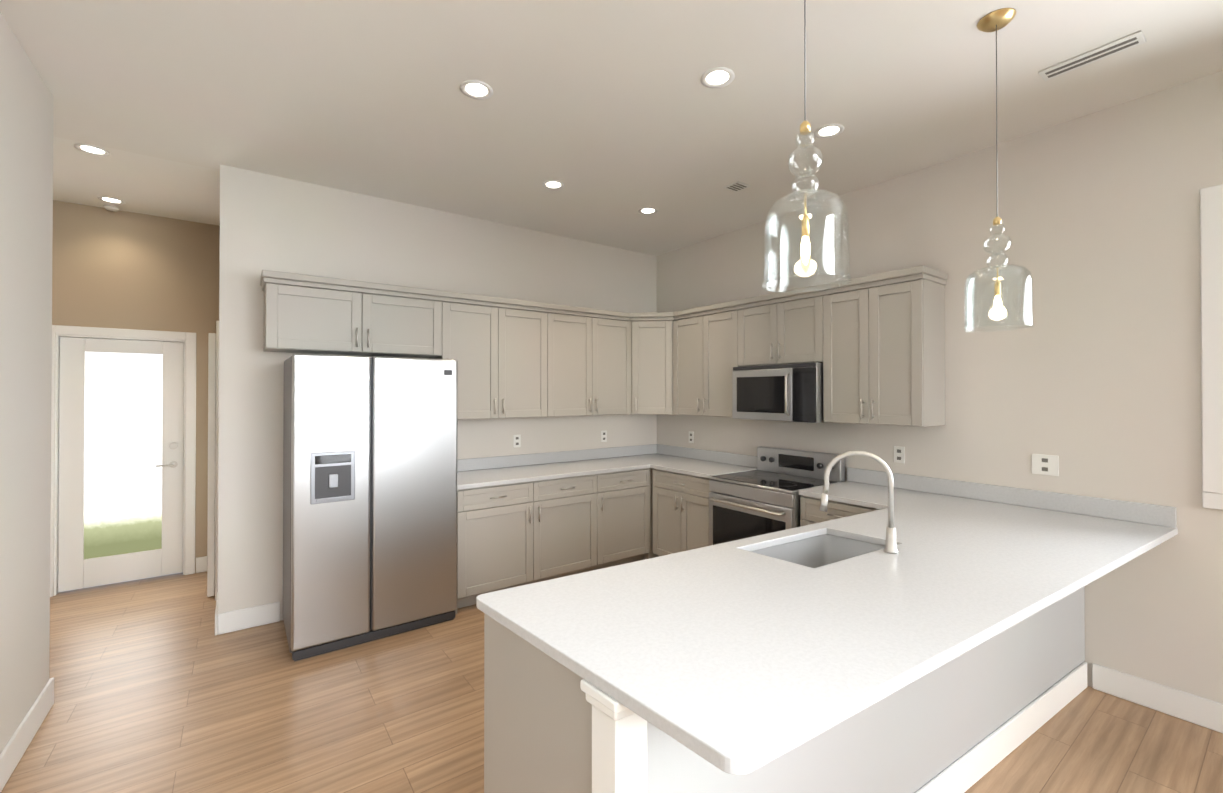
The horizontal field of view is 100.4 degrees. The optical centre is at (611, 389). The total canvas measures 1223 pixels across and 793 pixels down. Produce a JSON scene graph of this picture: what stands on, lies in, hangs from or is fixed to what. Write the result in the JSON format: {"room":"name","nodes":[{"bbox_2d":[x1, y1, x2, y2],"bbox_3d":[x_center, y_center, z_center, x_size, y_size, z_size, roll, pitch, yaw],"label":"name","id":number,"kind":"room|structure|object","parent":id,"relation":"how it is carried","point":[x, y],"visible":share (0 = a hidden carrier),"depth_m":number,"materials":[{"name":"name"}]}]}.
{"room":"kitchen","nodes":[
{"label":"kitchen","id":0,"kind":"room"},
{"bbox_2d":[0,12,53,753],"bbox_3d":[-0.965,0.032,-0.603,0.740,3.080,7.340,0,0,-36],"label":"wall","id":1,"kind":"structure","parent":0,"point":[26,164],"depth_m":2.25,"materials":[{"name":"beige paint"}]},
{"bbox_2d":[0,678,53,792],"bbox_3d":[-0.664,1.506,-0.383,0.023,0.135,7.355,0,0,-36],"label":"baseboard","id":2,"kind":"structure","parent":1,"relation":"attached to","point":[14,750],"depth_m":2.24,"materials":[{"name":"white wood"}]},
{"bbox_2d":[52,200,219,595],"bbox_3d":[-4.039,0.064,4.260,1.520,3.080,0.120,0,0,-36],"label":"wall","id":3,"kind":"structure","parent":0,"point":[119,269],"depth_m":4.27,"materials":[{"name":"beige paint"}]},
{"bbox_2d":[58,337,183,591],"bbox_3d":[-4.035,0.589,4.219,0.751,2.007,0.105,0,0,-36],"label":"hall door","id":4,"kind":"structure","parent":3,"relation":"in","point":[121,442],"depth_m":4.22,"materials":[{"name":"glass"}]},
{"bbox_2d":[50,325,195,596],"bbox_3d":[-4.049,0.552,4.238,0.923,2.105,0.138,0,0,-36],"label":"door frame","id":5,"kind":"structure","parent":3,"relation":"attached to","point":[188,339],"depth_m":4.32,"materials":[{"name":"white wood"}]},
{"bbox_2d":[207,333,215,596],"bbox_3d":[-3.298,0.579,4.226,0.051,2.030,0.745,0,0,-36],"label":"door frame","id":6,"kind":"structure","parent":3,"relation":"in","point":[211,461],"depth_m":3.93,"materials":[{"name":"wood"}]},
{"bbox_2d":[215,321,218,599],"bbox_3d":[-3.024,0.537,3.921,0.035,2.130,0.080,0,0,-36],"label":"door frame","id":7,"kind":"structure","parent":3,"relation":"attached to","point":[216,459],"depth_m":3.88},
{"bbox_2d":[217,418,218,443],"bbox_3d":[-2.799,0.290,3.629,0.019,0.180,0.100,0,0,-36],"label":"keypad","id":8,"kind":"object","parent":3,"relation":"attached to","point":[217,430],"visible":0.58,"depth_m":3.59,"materials":[{"name":"white plastic"}]},
{"bbox_2d":[218,164,656,620],"bbox_3d":[-1.074,0.066,4.508,3.800,3.080,0.120,0,0,-36],"label":"wall","id":9,"kind":"structure","parent":0,"point":[273,223],"depth_m":3.73,"materials":[{"name":"beige paint"}]},
{"bbox_2d":[215,590,223,635],"bbox_3d":[-3.032,1.535,3.943,0.023,0.135,1.565,0,0,-36],"label":"baseboard","id":10,"kind":"structure","parent":9,"relation":"attached to","point":[219,618],"depth_m":3.33,"materials":[{"name":"white wood"}]},
{"bbox_2d":[224,602,279,633],"bbox_3d":[-2.427,1.531,3.426,0.330,0.135,0.015,0,0,-36],"label":"baseboard","id":11,"kind":"structure","parent":9,"relation":"attached to","point":[241,619],"depth_m":3.42,"materials":[{"name":"white wood"}]},
{"bbox_2d":[260,273,443,358],"bbox_3d":[-1.832,-0.482,3.677,1.110,0.445,0.329,0,0,-36],"label":"upper cabinet","id":12,"kind":"object","parent":9,"relation":"attached to","point":[301,316],"depth_m":3.51,"materials":[{"name":"beige paint"}]},
{"bbox_2d":[432,297,555,419],"bbox_3d":[-0.991,-0.233,4.290,0.973,0.935,0.329,0,0,-36],"label":"upper cabinet","id":13,"kind":"object","parent":9,"relation":"attached to","point":[505,352],"depth_m":4.15,"materials":[{"name":"beige paint"}]},
{"bbox_2d":[513,434,520,447],"bbox_3d":[-0.851,0.462,4.590,0.072,0.115,0.007,0,0,-36],"label":"electrical outlet","id":14,"kind":"object","parent":9,"relation":"attached to","point":[516,440],"visible":1,"depth_m":4.58,"materials":[{"name":"white plastic"}]},
{"bbox_2d":[556,309,583,416],"bbox_3d":[-0.462,-0.230,4.677,0.592,0.935,0.329,0,0,-36],"label":"upper cabinet","id":15,"kind":"object","parent":9,"relation":"attached to","point":[569,322],"depth_m":4.55,"materials":[{"name":"beige paint"}]},
{"bbox_2d":[601,430,606,441],"bbox_3d":[-0.076,0.470,5.157,0.072,0.115,0.007,0,0,-36],"label":"electrical outlet","id":16,"kind":"object","parent":9,"relation":"attached to","point":[603,436],"visible":1,"depth_m":5.16,"materials":[{"name":"white plastic"}]},
{"bbox_2d":[584,309,631,415],"bbox_3d":[-0.077,-0.229,4.922,0.573,0.935,0.389,0,0,-36],"label":"upper cabinet","id":17,"kind":"object","parent":9,"relation":"attached to","point":[607,336],"depth_m":4.79,"materials":[{"name":"beige paint"}]},
{"bbox_2d":[632,313,671,414],"bbox_3d":[0.422,-0.227,5.112,0.672,0.935,0.671,0,0,-36],"label":"upper cabinet","id":18,"kind":"object","parent":9,"relation":"attached to","point":[651,332],"depth_m":4.91,"materials":[{"name":"beige paint"}]},
{"bbox_2d":[0,0,1222,255],"bbox_3d":[0.242,-1.544,1.535,5.440,0.100,9.590,0,0,-36],"label":"ceiling","id":19,"kind":"structure","parent":0,"point":[614,116],"depth_m":2.56,"materials":[{"name":"white paint"}]},
{"bbox_2d":[74,143,110,155],"bbox_3d":[-3.204,-1.480,3.146,0.160,0.006,0.160,0,0,-36],"label":"recessed light","id":20,"kind":"object","parent":19,"relation":"in","point":[92,149],"visible":1,"depth_m":3.14,"materials":[{"name":"white plastic"}]},
{"bbox_2d":[103,205,118,211],"bbox_3d":[-4.032,-1.461,4.108,0.092,0.030,0.092,0,0,-36],"label":"smoke detector","id":21,"kind":"object","parent":19,"relation":"attached to","point":[111,208],"visible":1,"depth_m":4.09,"materials":[{"name":"white plastic"}]},
{"bbox_2d":[97,196,125,203],"bbox_3d":[-3.893,-1.474,3.968,0.160,0.006,0.160,0,0,-36],"label":"recessed light","id":22,"kind":"object","parent":19,"relation":"in","point":[110,200],"visible":1,"depth_m":3.96,"materials":[{"name":"white plastic"}]},
{"bbox_2d":[460,80,492,99],"bbox_3d":[-0.668,-1.484,2.524,0.160,0.006,0.160,0,0,-36],"label":"recessed light","id":23,"kind":"object","parent":19,"relation":"in","point":[477,89],"visible":1,"depth_m":2.52,"materials":[{"name":"white plastic"}]},
{"bbox_2d":[542,180,564,189],"bbox_3d":[-0.418,-1.476,3.673,0.160,0.006,0.160,0,0,-36],"label":"recessed light","id":24,"kind":"object","parent":19,"relation":"in","point":[552,184],"visible":1,"depth_m":3.67,"materials":[{"name":"white plastic"}]},
{"bbox_2d":[638,207,657,214],"bbox_3d":[0.300,-1.473,4.199,0.160,0.006,0.160,0,0,-36],"label":"recessed light","id":25,"kind":"object","parent":19,"relation":"in","point":[647,210],"visible":1,"depth_m":4.19,"materials":[{"name":"white plastic"}]},
{"bbox_2d":[701,67,734,87],"bbox_3d":[0.505,-1.484,2.428,0.160,0.006,0.160,0,0,-36],"label":"recessed light","id":26,"kind":"object","parent":19,"relation":"in","point":[718,77],"visible":1,"depth_m":2.43,"materials":[{"name":"white plastic"}]},
{"bbox_2d":[723,181,749,191],"bbox_3d":[0.910,-1.475,3.703,0.140,0.008,0.140,0,0,-36],"label":"ceiling vent","id":27,"kind":"object","parent":19,"relation":"in","point":[736,186],"visible":1,"depth_m":3.69,"materials":[{"name":"white metal"}]},
{"bbox_2d":[762,0,851,291],"bbox_3d":[0.533,-0.892,1.404,0.231,1.204,0.231,0,0,-36],"label":"pendant light","id":28,"kind":"object","parent":19,"relation":"hanging from","point":[805,129],"visible":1,"depth_m":1.39,"materials":[{"name":"clear glass"}]},
{"bbox_2d":[814,124,843,138],"bbox_3d":[1.247,-1.481,2.921,0.160,0.006,0.160,0,0,-36],"label":"recessed light","id":29,"kind":"object","parent":19,"relation":"in","point":[829,131],"visible":0.96,"depth_m":2.92,"materials":[{"name":"white plastic"}]},
{"bbox_2d":[964,8,1033,331],"bbox_3d":[1.549,-0.868,2.047,0.224,1.244,0.224,0,0,-36],"label":"pendant light","id":30,"kind":"object","parent":19,"relation":"hanging from","point":[996,20],"visible":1,"depth_m":2.04,"materials":[{"name":"clear glass"}]},
{"bbox_2d":[1038,31,1146,80],"bbox_3d":[2.139,-1.484,2.279,0.110,0.009,0.340,0,0,-36],"label":"ceiling vent","id":31,"kind":"object","parent":19,"relation":"in","point":[1101,52],"visible":1,"depth_m":2.26,"materials":[{"name":"white metal"}]},
{"bbox_2d":[1,572,1222,792],"bbox_3d":[0.242,1.636,1.514,5.440,0.100,9.590,0,0,-36],"label":"floor","id":32,"kind":"structure","parent":0,"point":[161,686],"depth_m":2.45,"materials":[{"name":"brown wood"}]},
{"bbox_2d":[283,353,457,661],"bbox_3d":[-1.663,0.692,3.527,0.985,1.815,0.702,0,0,-36],"label":"fridge","id":33,"kind":"object","parent":32,"relation":"on","point":[369,499],"visible":1,"depth_m":3.22,"materials":[{"name":"grey metal"}]},
{"bbox_2d":[455,473,606,613],"bbox_3d":[-0.776,1.161,4.259,1.292,0.888,0.619,0,0,-36],"label":"base cabinet","id":34,"kind":"object","parent":32,"relation":"on","point":[512,535],"depth_m":3.97,"materials":[{"name":"beige paint"}]},
{"bbox_2d":[457,445,648,489],"bbox_3d":[-0.301,0.652,4.589,2.448,0.132,0.653,0,0,-36],"label":"countertop","id":35,"kind":"structure","parent":34,"relation":"on","point":[460,462],"depth_m":4.40,"materials":[{"name":"white stone"}]},
{"bbox_2d":[607,468,650,566],"bbox_3d":[-0.090,1.164,4.760,0.660,0.888,0.619,0,0,-36],"label":"base cabinet","id":36,"kind":"object","parent":32,"relation":"on","point":[629,491],"depth_m":4.57,"materials":[{"name":"beige paint"}]},
{"bbox_2d":[651,468,711,557],"bbox_3d":[0.847,1.163,4.566,0.619,0.888,0.749,0,0,-36],"label":"base cabinet","id":37,"kind":"object","parent":32,"relation":"on","point":[679,501],"depth_m":4.41,"materials":[{"name":"beige paint"}]},
{"bbox_2d":[709,446,844,545],"bbox_3d":[1.234,1.044,3.904,0.731,1.115,0.758,0,0,-36],"label":"range","id":38,"kind":"object","parent":32,"relation":"on","point":[764,498],"visible":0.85,"depth_m":3.84,"materials":[{"name":"silver metal"}]},
{"bbox_2d":[800,495,879,526],"bbox_3d":[1.694,1.155,3.408,0.619,0.888,0.566,0,0,-36],"label":"base cabinet","id":39,"kind":"object","parent":32,"relation":"on","point":[810,513],"depth_m":3.32,"materials":[{"name":"beige paint"}]},
{"bbox_2d":[465,444,1168,774],"bbox_3d":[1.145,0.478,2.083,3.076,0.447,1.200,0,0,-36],"label":"countertop","id":40,"kind":"structure","parent":39,"relation":"on","point":[737,657],"depth_m":1.62,"materials":[{"name":"white stone"}]},
{"bbox_2d":[752,534,884,567],"bbox_3d":[0.905,0.797,2.197,0.689,0.186,0.429,0,0,-36],"label":"sink","id":41,"kind":"object","parent":40,"relation":"in","point":[822,550],"depth_m":2.41,"materials":[{"name":"grey metal"}]},
{"bbox_2d":[819,451,898,553],"bbox_3d":[1.049,0.462,2.146,0.236,0.414,0.243,0,0,-36],"label":"faucet","id":42,"kind":"object","parent":40,"relation":"on","point":[891,544],"depth_m":2.11,"materials":[{"name":"silver metal"}]},
{"bbox_2d":[1149,506,1177,549],"bbox_3d":[2.464,0.637,2.301,0.686,0.132,0.054,0,0,-36],"label":"countertop","id":43,"kind":"structure","parent":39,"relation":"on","point":[1162,529],"depth_m":2.47,"materials":[{"name":"white stone"}]},
{"bbox_2d":[628,586,1086,792],"bbox_3d":[1.306,1.146,1.992,2.913,0.888,0.248,0,0,-36],"label":"half wall","id":44,"kind":"structure","parent":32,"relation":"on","point":[964,722],"depth_m":1.91,"materials":[{"name":"beige paint"}]},
{"bbox_2d":[657,70,1222,703],"bbox_3d":[2.846,0.052,2.470,0.120,3.080,8.040,0,0,-36],"label":"wall","id":45,"kind":"structure","parent":0,"point":[1091,378],"depth_m":2.79,"materials":[{"name":"beige paint"}]},
{"bbox_2d":[689,431,693,442],"bbox_3d":[0.804,0.480,5.149,0.007,0.115,0.072,0,0,-36],"label":"electrical outlet","id":46,"kind":"object","parent":45,"relation":"attached to","point":[691,437],"visible":1,"depth_m":5.14,"materials":[{"name":"white plastic"}]},
{"bbox_2d":[672,301,743,416],"bbox_3d":[0.936,-0.231,4.649,0.389,0.935,0.897,0,0,-36],"label":"upper cabinet","id":47,"kind":"object","parent":45,"relation":"attached to","point":[707,344],"depth_m":4.54,"materials":[{"name":"beige paint"}]},
{"bbox_2d":[744,289,823,365],"bbox_3d":[1.415,-0.450,4.046,0.329,0.505,0.770,0,0,-36],"label":"upper cabinet","id":48,"kind":"object","parent":45,"relation":"attached to","point":[790,329],"depth_m":3.89,"materials":[{"name":"beige paint"}]},
{"bbox_2d":[732,363,823,422],"bbox_3d":[1.362,0.024,4.005,0.455,0.428,0.754,0,0,-36],"label":"microwave","id":49,"kind":"object","parent":48,"relation":"attached to","point":[788,392],"visible":0.94,"depth_m":3.83,"materials":[{"name":"silver metal"}]},
{"bbox_2d":[457,444,1176,527],"bbox_3d":[0.637,0.627,3.307,2.448,0.099,3.829,0,0,-36],"label":"backsplash","id":50,"kind":"structure","parent":45,"relation":"attached to","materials":[{"name":"white stone"}]},
{"bbox_2d":[823,269,947,426],"bbox_3d":[1.817,-0.238,3.496,0.329,0.935,0.719,0,0,-36],"label":"upper cabinet","id":51,"kind":"object","parent":45,"relation":"attached to","point":[874,344],"depth_m":3.29,"materials":[{"name":"beige paint"}]},
{"bbox_2d":[894,446,904,463],"bbox_3d":[1.991,0.449,3.527,0.007,0.115,0.072,0,0,-36],"label":"electrical outlet","id":52,"kind":"object","parent":45,"relation":"attached to","point":[899,454],"visible":1,"depth_m":3.52,"materials":[{"name":"white plastic"}]},
{"bbox_2d":[1032,454,1058,475],"bbox_3d":[2.458,0.425,2.890,0.007,0.115,0.120,0,0,-36],"label":"electrical outlet","id":53,"kind":"object","parent":45,"relation":"attached to","point":[1042,464],"visible":1,"depth_m":2.89,"materials":[{"name":"white plastic"}]},
{"bbox_2d":[1092,663,1222,732],"bbox_3d":[3.822,1.515,1.009,0.019,0.135,4.245,0,0,-36],"label":"baseboard","id":54,"kind":"structure","parent":45,"relation":"attached to","point":[1192,708],"depth_m":2.52,"materials":[{"name":"white wood"}]},
{"bbox_2d":[1200,184,1222,509],"bbox_3d":[3.148,-0.201,2.042,0.140,1.510,1.020,0,0,-36],"label":"window","id":55,"kind":"structure","parent":45,"relation":"in","point":[1211,236],"depth_m":2.38,"materials":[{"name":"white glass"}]}
]}

